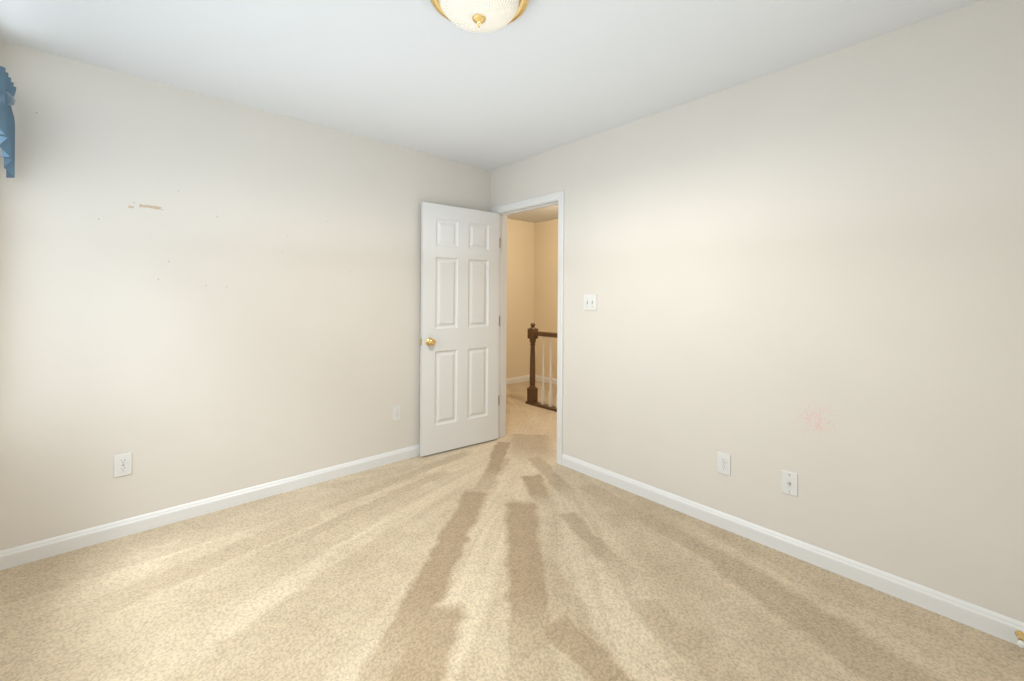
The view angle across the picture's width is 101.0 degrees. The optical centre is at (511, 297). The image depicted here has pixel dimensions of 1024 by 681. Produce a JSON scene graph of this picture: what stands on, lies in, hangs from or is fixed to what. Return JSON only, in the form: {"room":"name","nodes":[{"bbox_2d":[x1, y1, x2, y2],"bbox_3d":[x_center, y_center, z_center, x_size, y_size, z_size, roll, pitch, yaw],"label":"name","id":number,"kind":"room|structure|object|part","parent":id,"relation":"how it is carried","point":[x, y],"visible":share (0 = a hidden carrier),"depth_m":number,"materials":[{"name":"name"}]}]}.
{"room":"empty bedroom","nodes":[
{"label":"empty bedroom","id":0,"kind":"room"},
{"bbox_2d":[0,40,490,550],"bbox_3d":[-1.385,0.040,2.903,3.075,2.440,0.115,0,0,-42],"label":"wall","id":1,"kind":"structure","parent":0,"point":[240,310],"depth_m":2.41,"materials":[{"name":"beige paint"}]},
{"bbox_2d":[114,453,131,477],"bbox_3d":[-2.051,0.881,2.226,0.070,0.115,0.008,0,0,-42],"label":"electrical outlet","id":2,"kind":"object","parent":1,"relation":"attached to","point":[122,464],"visible":1,"depth_m":2.22,"materials":[{"name":"white plastic"}]},
{"bbox_2d":[128,204,160,209],"bbox_3d":[-1.985,-0.492,2.282,0.134,0.029,0.001,0,0,-42],"label":"peel","id":3,"kind":"object","parent":1,"relation":"attached to","point":[150,206],"visible":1,"depth_m":2.29,"materials":[{"name":"beige paint"}]},
{"bbox_2d":[0,444,419,569],"bbox_3d":[-1.294,1.218,2.902,2.930,0.085,0.020,0,0,-42],"label":"baseboard","id":4,"kind":"structure","parent":1,"relation":"attached to","point":[23,554],"depth_m":2.38,"materials":[{"name":"white wood"}]},
{"bbox_2d":[392,405,400,420],"bbox_3d":[-0.893,0.894,3.269,0.070,0.115,0.008,0,0,-42],"label":"electrical outlet","id":5,"kind":"object","parent":1,"relation":"attached to","point":[396,413],"visible":1,"depth_m":3.26,"materials":[{"name":"white plastic"}]},
{"bbox_2d":[0,0,981,222],"bbox_3d":[0.148,-1.229,2.940,5.390,0.120,5.360,0,0,-42],"label":"ceiling","id":6,"kind":"structure","parent":0,"point":[536,77],"depth_m":2.03,"materials":[{"name":"white paint"}]},
{"bbox_2d":[430,0,528,32],"bbox_3d":[-0.125,-1.098,1.598,0.384,0.146,0.384,0,0,-42],"label":"ceiling light fixture","id":7,"kind":"object","parent":6,"relation":"attached to","point":[481,16],"visible":1,"depth_m":1.59,"materials":[{"name":"white glass"}]},
{"bbox_2d":[0,380,1023,680],"bbox_3d":[0.131,1.331,2.940,5.390,0.120,5.360,0,0,-42],"label":"floor","id":8,"kind":"structure","parent":0,"point":[516,552],"depth_m":1.78,"materials":[{"name":"beige carpet"}]},
{"bbox_2d":[525,323,556,411],"bbox_3d":[1.143,0.790,4.070,0.101,0.976,2.819,0,0,-42],"label":"stair railing","id":9,"kind":"object","parent":8,"relation":"on","point":[534,333],"visible":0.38,"depth_m":5.01,"materials":[{"name":"brown wood"}]},
{"bbox_3d":[1.186,0.427,4.032,0.062,0.051,2.709,0,0,-42],"label":"handrail","id":10,"kind":"part","parent":9,"relation":"part of","materials":[{"name":"brown wood"}]},
{"bbox_2d":[506,218,533,378],"bbox_3d":[-0.430,0.047,5.956,2.200,2.440,0.115,0,0,-42],"label":"wall","id":11,"kind":"structure","parent":0,"point":[520,277],"depth_m":6.37,"materials":[{"name":"beige paint"}]},
{"bbox_2d":[506,375,529,384],"bbox_3d":[-0.444,1.224,5.865,2.070,0.085,0.014,0,0,-42],"label":"baseboard","id":12,"kind":"structure","parent":11,"relation":"attached to","point":[523,379],"depth_m":6.33,"materials":[{"name":"white wood"}]},
{"bbox_2d":[534,219,557,378],"bbox_3d":[1.665,0.062,5.188,0.115,2.440,3.830,0,0,-42],"label":"wall","id":13,"kind":"structure","parent":0,"point":[545,276],"depth_m":6.38,"materials":[{"name":"beige paint"}]},
{"bbox_2d":[535,375,556,384],"bbox_3d":[1.609,1.239,5.145,0.014,0.085,3.830,0,0,-42],"label":"baseboard","id":14,"kind":"structure","parent":13,"relation":"attached to","point":[537,377],"depth_m":6.36,"materials":[{"name":"white wood"}]},
{"bbox_2d":[491,0,1023,622],"bbox_3d":[0.465,0.053,3.233,0.115,2.440,5.360,0,0,-42],"label":"wall","id":15,"kind":"structure","parent":0,"point":[811,272],"depth_m":1.99,"materials":[{"name":"beige paint"}]},
{"bbox_2d":[492,190,564,464],"bbox_3d":[0.151,0.225,3.580,0.151,2.093,0.861,0,0,-42],"label":"door frame","id":16,"kind":"structure","parent":15,"relation":"attached to","point":[559,196],"depth_m":3.53,"materials":[{"name":"white wood"}]},
{"bbox_2d":[420,202,499,456],"bbox_3d":[-0.414,0.249,3.553,0.756,2.012,0.127,0,0,-37],"label":"door","id":17,"kind":"structure","parent":16,"relation":"attached to","point":[459,345],"depth_m":3.53,"materials":[{"name":"white wood"}]},
{"bbox_2d":[584,294,596,310],"bbox_3d":[0.557,0.031,3.031,0.019,0.116,0.116,0,0,-42],"label":"double light switch","id":18,"kind":"object","parent":15,"relation":"attached to","point":[590,301],"visible":1,"depth_m":3.03,"materials":[{"name":"white plastic"}]},
{"bbox_2d":[717,452,730,475],"bbox_3d":[1.176,0.921,2.344,0.008,0.115,0.070,0,0,-42],"label":"electrical outlet","id":19,"kind":"object","parent":15,"relation":"attached to","point":[723,463],"visible":1,"depth_m":2.34,"materials":[{"name":"white plastic"}]},
{"bbox_2d":[781,470,797,496],"bbox_3d":[1.384,0.926,2.107,0.017,0.115,0.070,0,0,-42],"label":"outlet","id":20,"kind":"object","parent":15,"relation":"attached to","point":[789,483],"visible":1,"depth_m":2.11,"materials":[{"name":"white plastic"}]},
{"bbox_2d":[562,454,1023,644],"bbox_3d":[1.244,1.236,2.261,0.014,0.085,2.572,0,0,-42],"label":"baseboard","id":21,"kind":"structure","parent":15,"relation":"attached to","point":[998,625],"depth_m":1.98,"materials":[{"name":"white wood"}]},
{"bbox_2d":[1015,630,1023,648],"bbox_3d":[1.845,1.239,1.530,0.081,0.027,0.027,0,0,-42],"label":"door stop","id":22,"kind":"object","parent":21,"relation":"attached to","point":[1020,636],"depth_m":1.53,"materials":[{"name":"gold metal"}]},
{"bbox_3d":[-1.275,0.041,0.570,0.115,2.440,3.500,0,0,-42],"label":"wall","id":23,"kind":"structure","parent":0,"visible":0},
{"bbox_2d":[0,66,15,177],"bbox_3d":[-1.507,-0.190,0.921,0.238,1.568,2.560,0,0,-42],"label":"curtain","id":24,"kind":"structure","parent":23,"relation":"in","point":[7,119],"depth_m":1.83,"materials":[{"name":"blue fabric"}]}
]}

